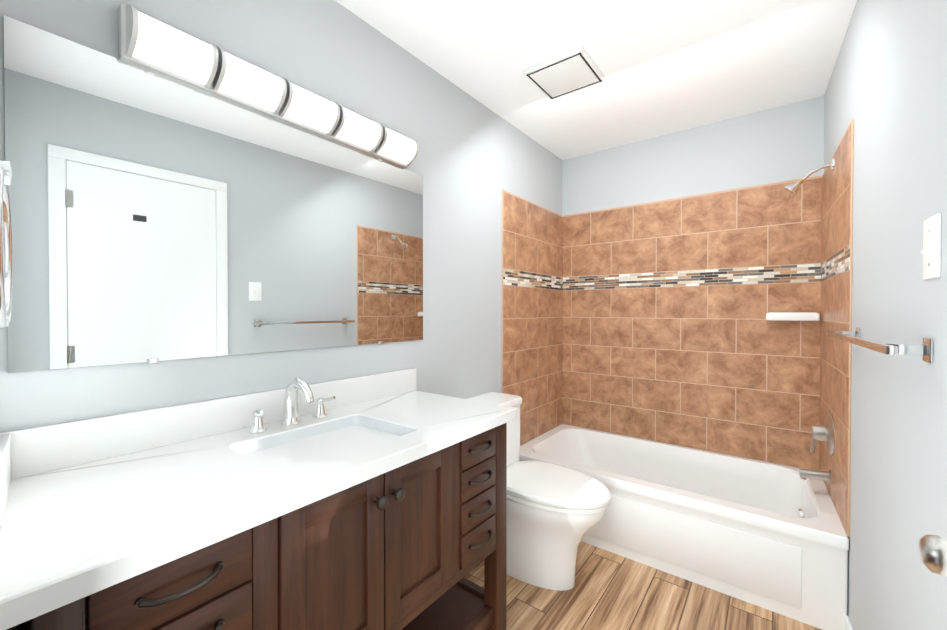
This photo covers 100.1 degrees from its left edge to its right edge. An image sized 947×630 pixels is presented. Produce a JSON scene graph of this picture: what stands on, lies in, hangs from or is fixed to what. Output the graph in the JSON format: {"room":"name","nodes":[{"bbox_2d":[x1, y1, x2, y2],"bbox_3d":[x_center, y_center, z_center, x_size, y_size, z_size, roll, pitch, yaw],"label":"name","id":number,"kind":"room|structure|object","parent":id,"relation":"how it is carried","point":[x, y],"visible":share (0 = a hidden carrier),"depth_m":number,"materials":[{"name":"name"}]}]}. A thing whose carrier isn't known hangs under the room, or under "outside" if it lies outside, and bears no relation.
{"room":"bathroom","nodes":[
{"label":"bathroom","id":0,"kind":"room"},
{"bbox_2d":[0,0,561,440],"bbox_3d":[-0.502,0.040,1.603,0.100,2.440,3.987,0,1,37],"label":"wall","id":1,"kind":"structure","parent":0,"point":[472,159],"depth_m":1.59,"materials":[{"name":"grey paint"}]},
{"bbox_2d":[0,368,415,479],"bbox_3d":[-0.636,0.298,1.327,0.019,0.102,1.220,0,1,37],"label":"backsplash","id":2,"kind":"structure","parent":1,"relation":"attached to","point":[28,451],"depth_m":1.03,"materials":[{"name":"white stone"}]},
{"bbox_2d":[4,15,422,372],"bbox_3d":[-0.621,-0.263,1.353,0.010,0.778,1.263,0,1,37],"label":"mirror","id":3,"kind":"object","parent":1,"relation":"attached to","point":[156,218],"visible":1,"depth_m":1.10,"materials":[{"name":"clear glass"}]},
{"bbox_2d":[118,3,417,168],"bbox_3d":[-0.563,-0.713,1.354,0.095,0.134,0.968,0,1,37],"label":"sconce","id":4,"kind":"object","parent":1,"relation":"attached to","point":[158,47],"visible":1,"depth_m":1.18,"materials":[{"name":"white glass"}]},
{"bbox_2d":[502,189,562,445],"bbox_3d":[0.429,0.243,2.735,0.009,2.010,0.844,0,1,37],"label":"wall tile","id":5,"kind":"structure","parent":1,"relation":"attached to","point":[532,283],"depth_m":2.69,"materials":[{"name":"tile"}]},
{"bbox_2d":[335,0,856,159],"bbox_3d":[0.221,-1.200,1.038,1.920,0.050,3.987,0,1,37],"label":"ceiling","id":6,"kind":"structure","parent":0,"point":[665,67],"depth_m":1.79,"materials":[{"name":"white paint"}]},
{"bbox_2d":[523,46,604,99],"bbox_3d":[0.447,-1.171,1.944,0.300,0.026,0.300,0,1,37],"label":"ceiling vent","id":7,"kind":"object","parent":6,"relation":"in","point":[570,71],"visible":1,"depth_m":1.91,"materials":[{"name":"white plastic"}]},
{"bbox_2d":[464,541,821,629],"bbox_3d":[0.221,1.290,1.063,1.920,0.050,3.987,0,1,37],"label":"floor","id":8,"kind":"structure","parent":0,"point":[610,591],"depth_m":1.72,"materials":[{"name":"brown wood"}]},
{"bbox_2d":[16,416,516,629],"bbox_3d":[-0.425,0.826,1.153,0.555,0.876,1.180,0,1,37],"label":"bathroom vanity","id":9,"kind":"object","parent":8,"relation":"on","point":[377,501],"depth_m":0.94,"materials":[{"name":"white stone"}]},
{"bbox_2d":[0,391,516,629],"bbox_3d":[-0.440,0.373,1.144,0.553,0.046,1.274,0,1,37],"label":"countertop","id":10,"kind":"structure","parent":9,"relation":"on","point":[63,531],"depth_m":0.79,"materials":[{"name":"white stone"}]},
{"bbox_2d":[244,377,335,435],"bbox_3d":[-0.545,0.272,1.241,0.151,0.154,0.251,0,1,37],"label":"faucet","id":11,"kind":"object","parent":10,"relation":"on","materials":[{"name":"silver metal"}]},
{"bbox_2d":[248,416,403,463],"bbox_3d":[-0.413,0.430,1.142,0.305,0.151,0.420,0,1,37],"label":"sink","id":12,"kind":"object","parent":10,"relation":"in","point":[309,443],"depth_m":1.22,"materials":[{"name":"white ceramic"}]},
{"bbox_2d":[468,392,610,590],"bbox_3d":[0.296,0.853,1.956,0.750,0.806,0.392,0,1,37],"label":"toilet","id":13,"kind":"object","parent":8,"relation":"on","point":[555,513],"visible":0.54,"depth_m":1.81,"materials":[{"name":"white ceramic"}]},
{"bbox_2d":[520,424,848,629],"bbox_3d":[1.067,1.053,2.305,1.548,0.400,0.776,0,1,37],"label":"bathtub","id":14,"kind":"object","parent":8,"relation":"on","point":[773,537],"visible":0.71,"depth_m":1.92,"materials":[{"name":"white ceramic"}]},
{"bbox_2d":[562,96,823,469],"bbox_3d":[1.321,0.029,2.656,1.520,2.440,0.100,0,1,37],"label":"wall","id":15,"kind":"structure","parent":0,"point":[779,144],"depth_m":2.49,"materials":[{"name":"grey paint"}]},
{"bbox_2d":[562,176,821,470],"bbox_3d":[1.288,0.043,2.612,1.520,1.608,0.009,0,1,37],"label":"wall tile","id":16,"kind":"structure","parent":15,"relation":"attached to","point":[671,334],"depth_m":2.50,"materials":[{"name":"tile"}]},
{"bbox_2d":[766,312,819,320],"bbox_3d":[1.761,0.009,2.193,0.230,0.046,0.085,0,1,37],"label":"soap shelf","id":17,"kind":"object","parent":15,"relation":"attached to","point":[792,316],"visible":1,"depth_m":2.16,"materials":[{"name":"white ceramic"}]},
{"bbox_2d":[824,0,946,629],"bbox_3d":[0.853,0.050,0.573,0.100,2.440,3.987,0,1,35],"label":"wall","id":18,"kind":"structure","parent":0,"point":[886,90],"depth_m":1.07,"materials":[{"name":"grey paint"}]},
{"bbox_2d":[819,120,853,536],"bbox_3d":[1.669,0.051,1.839,0.009,1.608,0.759,0,1,35],"label":"wall tile","id":19,"kind":"structure","parent":18,"relation":"attached to","point":[836,279],"depth_m":1.72,"materials":[{"name":"tile"}]},
{"bbox_2d":[784,158,834,195],"bbox_3d":[1.596,-0.652,1.893,0.184,0.149,0.066,0,1,35],"label":"shower head","id":20,"kind":"object","parent":19,"relation":"attached to","point":[791,189],"visible":1,"depth_m":1.90},
{"bbox_2d":[798,413,834,483],"bbox_3d":[1.623,0.624,1.887,0.116,0.330,0.196,0,1,35],"label":"tub faucet","id":21,"kind":"object","parent":19,"relation":"attached to","point":[826,433],"visible":1,"depth_m":1.85,"materials":[{"name":"silver metal"}]},
{"bbox_2d":[845,615,852,629],"bbox_3d":[1.182,1.219,1.154,0.012,0.090,0.958,0,1,35],"label":"baseboard","id":22,"kind":"structure","parent":18,"relation":"attached to","point":[848,625],"depth_m":1.52,"materials":[{"name":"white paint"}]},
{"bbox_2d":[828,327,932,362],"bbox_3d":[1.160,0.074,1.169,0.078,0.052,0.785,0,1,35],"label":"towel rail","id":23,"kind":"object","parent":18,"relation":"attached to","point":[924,350],"visible":1,"depth_m":0.88,"materials":[{"name":"silver metal"}]},
{"bbox_2d":[921,213,940,279],"bbox_3d":[0.980,-0.145,0.856,0.018,0.132,0.084,0,1,35],"label":"light switch","id":24,"kind":"object","parent":18,"relation":"attached to","point":[931,252],"visible":1,"depth_m":0.84,"materials":[{"name":"white plastic"}]},
{"bbox_2d":[918,534,946,575],"bbox_3d":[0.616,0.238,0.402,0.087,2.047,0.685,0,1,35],"label":"door knob","id":25,"kind":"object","parent":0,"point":[932,552],"depth_m":0.64,"materials":[{"name":"silver metal"}]},
{"bbox_3d":[-0.668,0.051,0.451,1.055,2.440,0.200,0,1,37],"label":"wall","id":26,"kind":"structure","parent":0,"visible":0},
{"bbox_2d":[0,161,12,328],"bbox_3d":[-0.516,-0.082,0.413,0.172,0.194,0.056,0,1,37],"label":"towel ring","id":27,"kind":"object","parent":26,"relation":"attached to","point":[6,269],"visible":1,"depth_m":0.45,"materials":[{"name":"silver metal"}]}
]}

